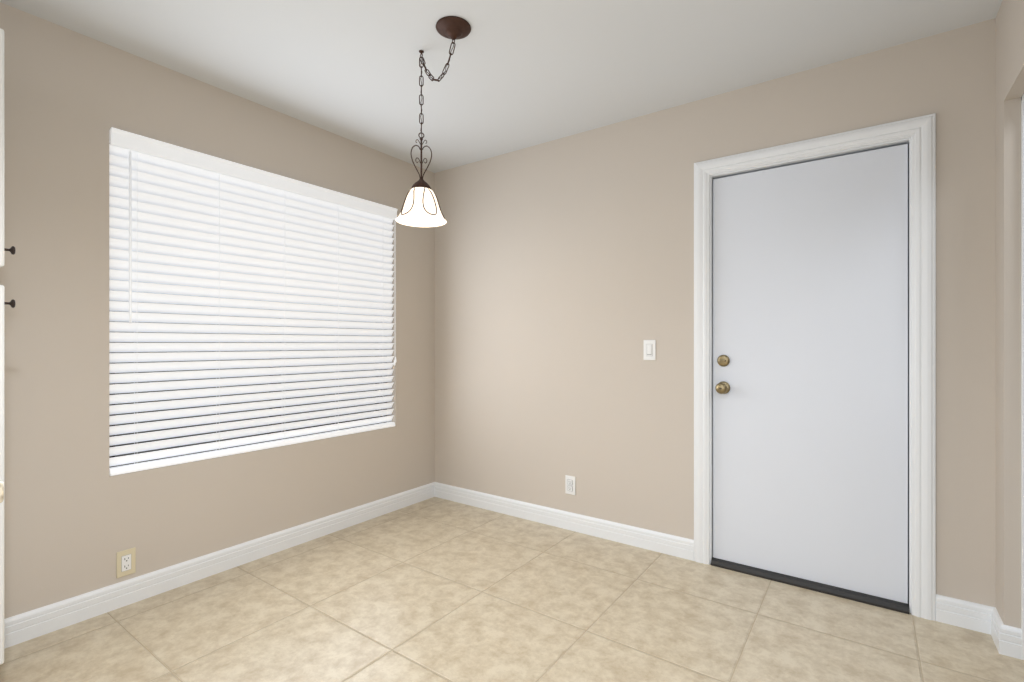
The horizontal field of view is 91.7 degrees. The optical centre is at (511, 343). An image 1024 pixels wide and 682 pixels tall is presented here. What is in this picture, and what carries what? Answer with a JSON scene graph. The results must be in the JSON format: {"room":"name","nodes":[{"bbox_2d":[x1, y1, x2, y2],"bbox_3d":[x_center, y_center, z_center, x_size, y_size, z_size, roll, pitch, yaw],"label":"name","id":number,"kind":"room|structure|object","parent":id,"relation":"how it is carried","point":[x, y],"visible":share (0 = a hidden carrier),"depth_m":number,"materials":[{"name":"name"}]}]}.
{"room":"dining area","nodes":[
{"label":"dining area","id":0,"kind":"room"},
{"bbox_2d":[0,2,434,618],"bbox_3d":[-2.252,-0.070,1.596,0.150,2.460,5.500,0,0,36],"label":"wall","id":1,"kind":"structure","parent":0,"point":[76,516],"depth_m":2.15,"materials":[{"name":"paint"}]},
{"bbox_2d":[116,547,135,577],"bbox_3d":[-1.714,0.974,2.209,0.009,0.115,0.070,0,0,36],"label":"electrical outlet","id":2,"kind":"object","parent":1,"relation":"attached to","point":[125,562],"visible":1,"depth_m":2.21,"materials":[{"name":"beige plastic"}]},
{"bbox_2d":[4,482,435,648],"bbox_3d":[-1.270,1.107,2.824,0.016,0.107,2.360,0,0,36],"label":"baseboard","id":3,"kind":"structure","parent":1,"relation":"attached to","point":[47,619],"depth_m":2.39,"materials":[{"name":"white wood"}]},
{"bbox_2d":[109,143,386,467],"bbox_3d":[-1.373,-0.180,2.884,0.050,1.518,1.612,0,0,36],"label":"window","id":4,"kind":"structure","parent":1,"relation":"in","point":[256,401],"depth_m":2.86,"materials":[{"name":"white glass"}]},
{"bbox_2d":[109,127,397,475],"bbox_3d":[-1.295,-0.180,2.829,0.074,1.515,1.612,0,0,36],"label":"window blind","id":5,"kind":"object","parent":4,"relation":"attached to","point":[181,219],"visible":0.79,"depth_m":2.62,"materials":[{"name":"white plastic"}]},
{"bbox_2d":[0,0,1001,172],"bbox_3d":[-0.361,-1.350,0.243,4.800,0.100,5.800,0,0,36],"label":"ceiling","id":6,"kind":"structure","parent":0,"point":[520,74],"depth_m":2.21,"materials":[{"name":"white paint"}]},
{"bbox_2d":[396,16,470,226],"bbox_3d":[-0.326,-0.922,2.153,0.414,0.756,0.226,0,0,36],"label":"pendant lamp","id":7,"kind":"object","parent":6,"relation":"hanging from","point":[421,207],"visible":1,"depth_m":2.15,"materials":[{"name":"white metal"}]},
{"bbox_2d":[0,497,1023,681],"bbox_3d":[-0.361,1.210,0.243,4.800,0.100,5.800,0,0,36],"label":"floor","id":8,"kind":"structure","parent":0,"point":[434,589],"depth_m":2.05,"materials":[{"name":"tile"}]},
{"bbox_2d":[0,28,11,664],"bbox_3d":[-1.994,0.065,1.484,0.392,2.190,0.618,0,0,36],"label":"tall cabinet","id":9,"kind":"object","parent":8,"relation":"on","point":[2,249],"depth_m":1.62,"materials":[{"name":"white"}]},
{"bbox_2d":[0,476,3,507],"bbox_3d":[-1.503,0.269,0.959,1.022,0.042,0.585,0,0,36],"label":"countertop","id":10,"kind":"structure","parent":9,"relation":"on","point":[1,477],"depth_m":0.90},
{"bbox_2d":[435,18,995,606],"bbox_3d":[1.283,-0.070,2.540,4.800,2.460,0.150,0,0,36],"label":"wall","id":11,"kind":"structure","parent":0,"point":[563,278],"depth_m":2.84,"materials":[{"name":"paint"}]},
{"bbox_2d":[436,482,693,560],"bbox_3d":[0.202,1.107,3.211,1.900,0.107,0.016,0,0,36],"label":"baseboard","id":12,"kind":"structure","parent":11,"relation":"attached to","point":[664,543],"depth_m":3.07,"materials":[{"name":"white wood"}]},
{"bbox_2d":[565,475,574,494],"bbox_3d":[0.363,0.883,3.099,0.070,0.114,0.010,0,0,36],"label":"electrical outlet","id":13,"kind":"object","parent":11,"relation":"attached to","point":[569,484],"visible":1,"depth_m":3.10,"materials":[{"name":"white plastic"}]},
{"bbox_2d":[644,340,655,359],"bbox_3d":[0.775,0.036,2.804,0.070,0.114,0.010,0,0,36],"label":"switch plate","id":14,"kind":"object","parent":11,"relation":"attached to","point":[649,349],"visible":1,"depth_m":2.80,"materials":[{"name":"white plastic"}]},
{"bbox_2d":[711,144,908,613],"bbox_3d":[1.385,0.145,2.384,0.814,2.030,0.113,0,0,36],"label":"door","id":15,"kind":"structure","parent":11,"relation":"in","point":[810,375],"depth_m":2.36,"materials":[{"name":"paint"}]},
{"bbox_2d":[694,113,935,620],"bbox_3d":[1.418,0.097,2.430,0.988,2.126,0.171,0,0,36],"label":"door frame","id":16,"kind":"structure","parent":11,"relation":"attached to","point":[920,131],"depth_m":2.14,"materials":[{"name":"white wood"}]},
{"bbox_2d":[996,0,1023,628],"bbox_3d":[0.379,-0.070,-0.287,0.120,2.460,5.500,0,0,36],"label":"wall","id":17,"kind":"structure","parent":0,"point":[1010,54],"depth_m":1.85,"materials":[{"name":"paint"}]},
{"bbox_2d":[1021,94,1023,659],"bbox_3d":[1.580,0.125,1.344,0.085,2.070,1.151,0,0,36],"label":"trim","id":18,"kind":"structure","parent":17,"relation":"attached to","point":[1022,363],"depth_m":1.82,"materials":[{"name":"white wood"}]},
{"label":"outside","id":19,"kind":"structure","parent":0,"visible":0},
{"bbox_2d":[115,403,374,456],"bbox_3d":[-6.945,1.250,7.108,13.800,0.060,18.000,0,0,36],"label":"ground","id":20,"kind":"structure","parent":19,"point":[221,431],"depth_m":6.82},
{"bbox_2d":[115,301,374,425],"bbox_3d":[-6.132,0.265,6.526,0.200,1.910,18.000,0,0,36],"label":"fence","id":21,"kind":"object","parent":20,"relation":"on","point":[230,377],"depth_m":8.23,"materials":[{"name":"white"}]}
]}

